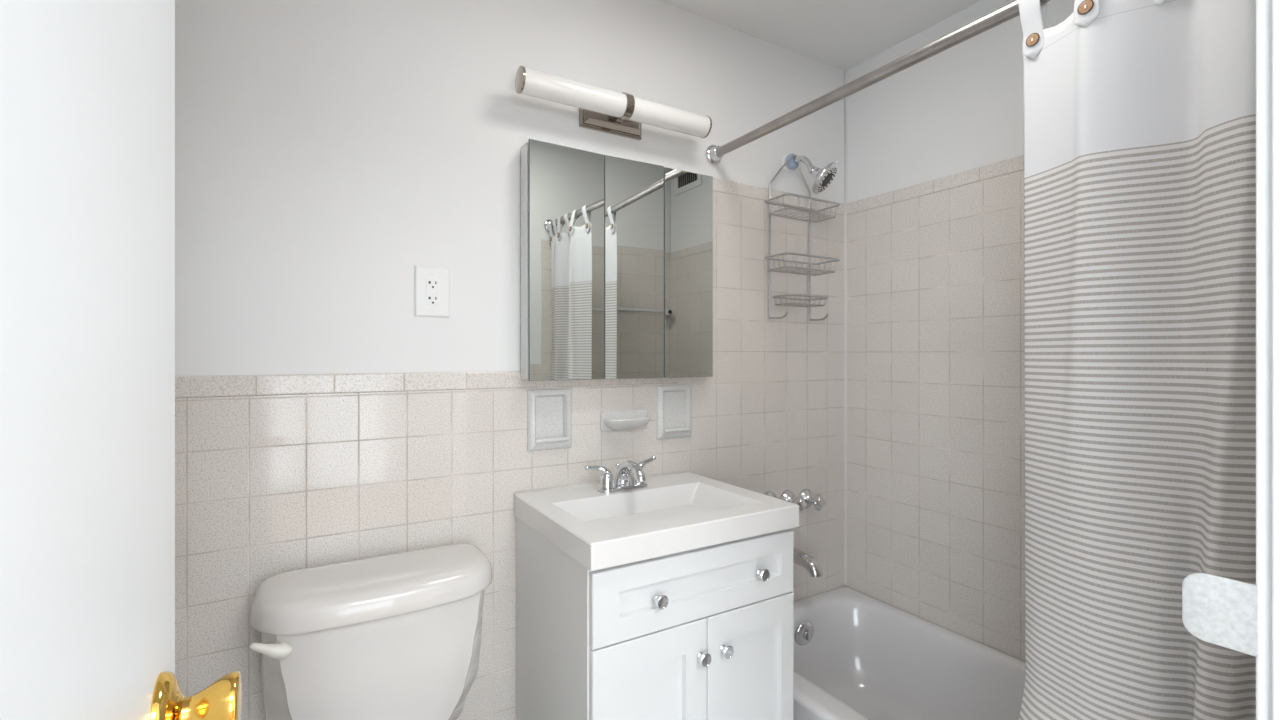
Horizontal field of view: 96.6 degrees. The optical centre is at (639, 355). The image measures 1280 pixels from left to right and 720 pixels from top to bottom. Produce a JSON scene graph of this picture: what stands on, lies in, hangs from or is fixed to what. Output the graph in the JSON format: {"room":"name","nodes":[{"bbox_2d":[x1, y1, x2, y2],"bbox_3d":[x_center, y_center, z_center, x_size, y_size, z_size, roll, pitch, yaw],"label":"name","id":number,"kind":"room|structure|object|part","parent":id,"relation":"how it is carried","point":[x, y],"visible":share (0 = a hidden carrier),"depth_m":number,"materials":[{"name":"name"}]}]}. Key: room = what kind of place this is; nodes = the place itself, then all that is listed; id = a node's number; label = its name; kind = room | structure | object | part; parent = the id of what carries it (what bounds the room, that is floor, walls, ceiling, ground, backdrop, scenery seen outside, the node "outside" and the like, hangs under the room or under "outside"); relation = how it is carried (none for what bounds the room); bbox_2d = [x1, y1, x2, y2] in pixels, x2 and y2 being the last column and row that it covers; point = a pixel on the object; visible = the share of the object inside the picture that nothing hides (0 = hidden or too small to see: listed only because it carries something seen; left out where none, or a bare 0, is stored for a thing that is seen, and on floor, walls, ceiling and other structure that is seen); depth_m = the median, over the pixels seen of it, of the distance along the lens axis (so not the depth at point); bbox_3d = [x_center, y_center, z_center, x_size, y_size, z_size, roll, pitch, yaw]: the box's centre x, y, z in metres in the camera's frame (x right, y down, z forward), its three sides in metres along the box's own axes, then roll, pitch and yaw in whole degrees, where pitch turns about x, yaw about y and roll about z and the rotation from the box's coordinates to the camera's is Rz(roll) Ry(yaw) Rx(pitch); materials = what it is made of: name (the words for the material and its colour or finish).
{"room":"bathroom","nodes":[
{"label":"bathroom","id":0,"kind":"room"},
{"bbox_2d":[175,0,845,719],"bbox_3d":[-0.225,0.064,1.713,2.520,2.373,0.150,0,0,-31],"label":"wall","id":1,"kind":"structure","parent":0,"point":[327,151],"depth_m":1.44,"materials":[{"name":"white paint"}]},
{"bbox_2d":[175,371,677,397],"bbox_3d":[-0.537,0.066,1.455,1.520,0.046,0.032,0,0,-31],"label":"trim","id":2,"kind":"structure","parent":1,"relation":"attached to","point":[289,384],"depth_m":1.36,"materials":[{"name":"tile"}]},
{"bbox_2d":[415,265,449,317],"bbox_3d":[-0.527,-0.162,1.448,0.085,0.128,0.008,0,0,-31],"label":"outlet","id":3,"kind":"object","parent":1,"relation":"attached to","point":[432,284],"visible":1,"depth_m":1.44,"materials":[{"name":"white plastic"}]},
{"bbox_2d":[426,278,439,304],"bbox_3d":[-0.525,-0.162,1.446,0.033,0.067,0.003,0,0,-31],"label":"receptacle","id":4,"kind":"object","parent":3,"relation":"attached to","point":[432,284],"depth_m":1.44,"materials":[{"name":"white plastic"}]},
{"bbox_2d":[527,389,571,450],"bbox_3d":[-0.255,0.180,1.610,0.134,0.169,0.056,0,0,-31],"label":"holder","id":5,"kind":"object","parent":1,"relation":"attached to","point":[549,411],"visible":1,"depth_m":1.61,"materials":[{"name":"white ceramic"}]},
{"bbox_2d":[515,65,711,139],"bbox_3d":[-0.067,-0.709,1.654,0.607,0.086,0.123,0,0,-31],"label":"vanity light","id":6,"kind":"object","parent":1,"relation":"attached to","point":[623,114],"visible":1,"depth_m":1.62,"materials":[{"name":"white glass"}]},
{"bbox_2d":[521,139,712,380],"bbox_3d":[-0.044,-0.253,1.693,0.620,0.642,0.064,0,0,-31],"label":"medicine cabinet","id":7,"kind":"object","parent":1,"relation":"attached to","point":[617,253],"visible":1,"depth_m":1.64,"materials":[{"name":"silver mirror"}]},
{"bbox_3d":[-0.199,-0.253,1.571,0.226,0.641,0.006,0,0,-33],"label":"mirror door","id":8,"kind":"part","parent":7,"relation":"part of","materials":[{"name":"silver metal"}]},
{"bbox_3d":[-0.015,-0.253,1.681,0.197,0.641,0.006,0,0,-29],"label":"mirror door","id":9,"kind":"part","parent":7,"relation":"part of","materials":[{"name":"silver metal"}]},
{"bbox_3d":[0.153,-0.253,1.785,0.184,0.642,0.006,0,0,-31],"label":"mirror door","id":10,"kind":"part","parent":7,"relation":"part of","materials":[{"name":"silver metal"}]},
{"bbox_2d":[600,409,649,431],"bbox_3d":[-0.034,0.196,1.707,0.162,0.060,0.060,0,0,-31],"label":"soap dish","id":11,"kind":"object","parent":1,"relation":"attached to","point":[618,420],"visible":1,"depth_m":1.70,"materials":[{"name":"white ceramic"}]},
{"bbox_2d":[656,385,691,439],"bbox_3d":[0.108,0.180,1.827,0.134,0.169,0.056,0,0,-31],"label":"holder","id":12,"kind":"object","parent":1,"relation":"attached to","point":[673,402],"visible":1,"depth_m":1.82,"materials":[{"name":"white ceramic"}]},
{"bbox_2d":[764,491,785,500],"bbox_3d":[0.479,0.521,2.000,0.076,0.076,0.080,0,0,-31],"label":"handle","id":13,"kind":"object","parent":1,"relation":"attached to","point":[768,493],"visible":0.09,"depth_m":2.02,"materials":[{"name":"silver metal"}]},
{"bbox_2d":[713,178,844,214],"bbox_3d":[0.458,-0.573,2.050,0.800,0.046,0.032,0,0,-31],"label":"trim","id":14,"kind":"structure","parent":1,"relation":"attached to","point":[719,185],"depth_m":2.02,"materials":[{"name":"tile"}]},
{"bbox_2d":[780,490,807,512],"bbox_3d":[0.556,0.528,2.046,0.076,0.076,0.080,0,0,-31],"label":"handle","id":15,"kind":"object","parent":1,"relation":"attached to","point":[788,495],"visible":0.62,"depth_m":2.03,"materials":[{"name":"silver metal"}]},
{"bbox_3d":[0.568,0.528,2.027,0.062,0.062,0.036,0,0,-31],"label":"handle","id":16,"kind":"part","parent":15,"relation":"part of","materials":[{"name":"silver metal"}]},
{"bbox_2d":[793,547,822,576],"bbox_3d":[0.572,0.720,2.006,0.068,0.079,0.166,0,0,-31],"label":"tub spout","id":17,"kind":"object","parent":1,"relation":"attached to","point":[801,558],"visible":0.71,"depth_m":1.97,"materials":[{"name":"silver metal"}]},
{"bbox_2d":[782,154,837,193],"bbox_3d":[0.614,-0.650,2.019,0.111,0.170,0.198,0,0,-31],"label":"showerhead","id":18,"kind":"object","parent":1,"relation":"attached to","point":[823,177],"visible":0.99,"depth_m":1.98,"materials":[{"name":"silver plastic"}]},
{"bbox_2d":[765,154,839,320],"bbox_3d":[0.568,-0.426,1.996,0.266,0.601,0.125,0,0,-31],"label":"shower caddy","id":19,"kind":"object","parent":18,"relation":"hanging from","point":[810,198],"visible":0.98,"depth_m":2.00,"materials":[{"name":"grey metal"}]},
{"bbox_3d":[0.541,-0.430,2.048,0.206,0.594,0.008,0,0,-31],"label":"frame","id":20,"kind":"part","parent":19,"relation":"part of","materials":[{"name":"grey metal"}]},
{"bbox_2d":[773,294,828,306],"bbox_3d":[0.565,-0.191,2.004,0.207,0.032,0.101,0,0,-31],"label":"soap tray","id":21,"kind":"object","parent":19,"relation":"on","point":[820,298],"depth_m":1.99,"materials":[{"name":"grey metal"}]},
{"bbox_2d":[765,252,839,275],"bbox_3d":[0.569,-0.317,1.994,0.266,0.048,0.121,0,0,-31],"label":"basket","id":22,"kind":"object","parent":19,"relation":"on","point":[769,258],"depth_m":1.99,"materials":[{"name":"grey metal"}]},
{"bbox_2d":[765,193,839,222],"bbox_3d":[0.569,-0.512,1.994,0.266,0.048,0.121,0,0,-31],"label":"basket","id":23,"kind":"object","parent":19,"relation":"on","point":[796,208],"depth_m":1.99,"materials":[{"name":"grey metal"}]},
{"bbox_3d":[0.575,-0.681,2.037,0.021,0.070,0.115,0,0,-31],"label":"arm","id":24,"kind":"part","parent":18,"relation":"part of","materials":[{"name":"silver metal"}]},
{"bbox_2d":[799,489,825,510],"bbox_3d":[0.637,0.535,2.094,0.076,0.076,0.080,0,0,-31],"label":"handle","id":25,"kind":"object","parent":1,"relation":"attached to","point":[818,502],"visible":0.91,"depth_m":2.08,"materials":[{"name":"silver metal"}]},
{"bbox_3d":[0.648,0.535,2.075,0.062,0.062,0.036,0,0,-31],"label":"handle","id":26,"kind":"part","parent":25,"relation":"part of","materials":[{"name":"silver metal"}]},
{"bbox_2d":[844,204,846,583],"bbox_3d":[0.808,0.151,2.239,0.011,1.494,0.011,0,0,-31],"label":"trim","id":27,"kind":"structure","parent":1,"relation":"attached to","point":[845,215],"depth_m":2.24,"materials":[{"name":"white"}]},
{"bbox_2d":[705,0,1050,164],"bbox_3d":[0.595,-0.672,1.326,0.066,0.066,1.364,0,0,-31],"label":"curtain rod","id":28,"kind":"object","parent":1,"relation":"attached to","point":[714,154],"visible":1,"depth_m":1.35,"materials":[{"name":"metal"}]},
{"bbox_2d":[1018,0,1255,719],"bbox_3d":[0.785,0.179,0.896,0.178,1.742,0.400,0,0,-31],"label":"shower curtain","id":29,"kind":"object","parent":28,"relation":"hanging from","point":[1140,115],"visible":0.88,"depth_m":0.94,"materials":[{"name":"fabric"}]},
{"bbox_2d":[659,0,980,71],"bbox_3d":[0.203,-1.173,0.996,2.520,0.100,1.760,0,0,-31],"label":"ceiling","id":30,"kind":"structure","parent":0,"point":[840,34],"depth_m":1.91,"materials":[{"name":"paint"}]},
{"bbox_2d":[844,0,1074,660],"bbox_3d":[1.255,0.064,1.642,0.150,2.373,1.790,0,0,-31],"label":"wall","id":31,"kind":"structure","parent":0,"point":[936,313],"depth_m":1.91,"materials":[{"name":"beige tile"}]},
{"bbox_2d":[847,155,1023,214],"bbox_3d":[1.169,-0.573,1.668,0.032,0.046,1.358,0,0,-31],"label":"trim","id":32,"kind":"structure","parent":31,"relation":"attached to","point":[1012,165],"depth_m":1.91,"materials":[{"name":"tile"}]},
{"bbox_3d":[0.203,1.300,0.996,2.520,0.100,1.760,0,0,-31],"label":"floor","id":33,"kind":"structure","parent":0,"visible":0},
{"bbox_2d":[250,543,491,719],"bbox_3d":[-0.453,0.862,1.066,0.484,0.776,0.703,0,0,-31],"label":"toilet","id":34,"kind":"object","parent":33,"relation":"on","point":[398,636],"visible":1,"depth_m":1.18,"materials":[{"name":"white ceramic"}]},
{"bbox_3d":[-0.697,0.557,1.080,0.069,0.039,0.045,0,0,-31],"label":"flush lever","id":35,"kind":"part","parent":34,"relation":"part of","materials":[{"name":"white plastic"}]},
{"bbox_3d":[-0.572,0.505,1.265,0.484,0.062,0.240,0,0,-31],"label":"tank lid","id":36,"kind":"part","parent":34,"relation":"part of","materials":[{"name":"white ceramic"}]},
{"bbox_3d":[-0.576,0.717,1.271,0.457,0.377,0.213,0,0,-31],"label":"tank","id":37,"kind":"part","parent":34,"relation":"part of","materials":[{"name":"white ceramic"}]},
{"bbox_2d":[516,516,792,719],"bbox_3d":[0.034,0.842,1.491,0.573,0.816,0.492,0,0,-31],"label":"vanity cabinet","id":38,"kind":"object","parent":33,"relation":"on","point":[704,633],"visible":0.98,"depth_m":1.31,"materials":[{"name":"white paint"}]},
{"bbox_3d":[0.025,0.868,1.237,0.291,0.534,0.017,0,0,-31],"label":"door","id":39,"kind":"part","parent":38,"relation":"part of","materials":[{"name":"white paint"}]},
{"bbox_2d":[514,470,798,570],"bbox_3d":[0.029,0.423,1.499,0.585,0.100,0.481,0,0,-31],"label":"sink","id":40,"kind":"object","parent":38,"relation":"on","point":[680,511],"depth_m":1.42,"materials":[{"name":"ceramic"}]},
{"bbox_2d":[585,456,655,492],"bbox_3d":[-0.054,0.334,1.617,0.173,0.086,0.173,0,0,12],"label":"faucet","id":41,"kind":"object","parent":40,"relation":"on","point":[621,482],"visible":1,"depth_m":1.58,"materials":[{"name":"silver metal"}]},
{"bbox_3d":[-0.111,0.335,1.580,0.084,0.068,0.041,0,0,-31],"label":"handle","id":42,"kind":"part","parent":41,"relation":"part of","materials":[{"name":"silver metal"}]},
{"bbox_3d":[-0.049,0.371,1.617,0.156,0.012,0.054,0,0,-31],"label":"plate","id":43,"kind":"part","parent":41,"relation":"part of","materials":[{"name":"silver metal"}]},
{"bbox_3d":[-0.027,0.330,1.579,0.044,0.077,0.140,0,0,-31],"label":"spout","id":44,"kind":"part","parent":41,"relation":"part of","materials":[{"name":"silver metal"}]},
{"bbox_3d":[0.013,0.332,1.654,0.084,0.074,0.041,0,0,-31],"label":"handle","id":45,"kind":"part","parent":41,"relation":"part of","materials":[{"name":"silver metal"}]},
{"bbox_3d":[0.043,0.527,1.224,0.031,0.031,0.024,0,0,-31],"label":"knob","id":46,"kind":"part","parent":38,"relation":"part of","materials":[{"name":"silver metal"}]},
{"bbox_3d":[0.143,0.521,1.308,0.566,0.154,0.017,0,0,-31],"label":"drawer","id":47,"kind":"part","parent":38,"relation":"part of","materials":[{"name":"white paint"}]},
{"bbox_3d":[0.143,0.682,1.284,0.031,0.031,0.024,0,0,-31],"label":"knob","id":48,"kind":"part","parent":38,"relation":"part of","materials":[{"name":"silver metal"}]},
{"bbox_3d":[0.199,0.682,1.317,0.031,0.031,0.024,0,0,-31],"label":"knob","id":49,"kind":"part","parent":38,"relation":"part of","materials":[{"name":"silver metal"}]},
{"bbox_3d":[0.269,0.868,1.383,0.273,0.534,0.017,0,0,-31],"label":"door","id":50,"kind":"part","parent":38,"relation":"part of","materials":[{"name":"white paint"}]},
{"bbox_3d":[0.296,0.527,1.375,0.031,0.031,0.024,0,0,-31],"label":"knob","id":51,"kind":"part","parent":38,"relation":"part of","materials":[{"name":"silver metal"}]},
{"bbox_2d":[793,587,1024,719],"bbox_3d":[0.853,1.077,1.479,0.703,0.347,1.352,0,0,-31],"label":"bathtub","id":52,"kind":"object","parent":33,"relation":"on","point":[857,655],"visible":0.76,"depth_m":1.92,"materials":[{"name":"white ceramic"}]},
{"bbox_3d":[0.584,0.984,2.011,0.092,0.092,0.031,0,0,-31],"label":"overflow plate","id":53,"kind":"part","parent":52,"relation":"part of","materials":[{"name":"silver metal"}]},
{"bbox_3d":[0.582,0.063,0.362,2.520,2.373,0.282,0,0,-31],"label":"wall","id":54,"kind":"structure","parent":0,"visible":0},
{"bbox_2d":[0,0,241,719],"bbox_3d":[-0.259,0.229,0.252,0.095,2.018,0.705,0,0,-31],"label":"door","id":55,"kind":"structure","parent":54,"relation":"in","point":[87,87],"depth_m":0.33,"materials":[{"name":"white paint"}]},
{"bbox_3d":[-0.376,0.307,0.500,0.042,0.047,0.047,0,0,-31],"label":"knob","id":56,"kind":"part","parent":55,"relation":"part of","materials":[{"name":"gold metal"}]},
{"bbox_2d":[1182,573,1257,656],"bbox_3d":[0.532,0.234,0.517,0.005,0.063,0.059,0,0,-34],"label":"strike plate","id":57,"kind":"object","parent":54,"relation":"attached to","point":[1217,610],"visible":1,"depth_m":0.52,"materials":[{"name":"paint"}]},
{"bbox_2d":[1256,0,1279,719],"bbox_3d":[0.646,0.177,0.393,0.097,2.145,0.294,0,0,-31],"label":"trim","id":58,"kind":"structure","parent":54,"relation":"attached to","point":[1267,11],"depth_m":0.49,"materials":[{"name":"white paint"}]}
]}

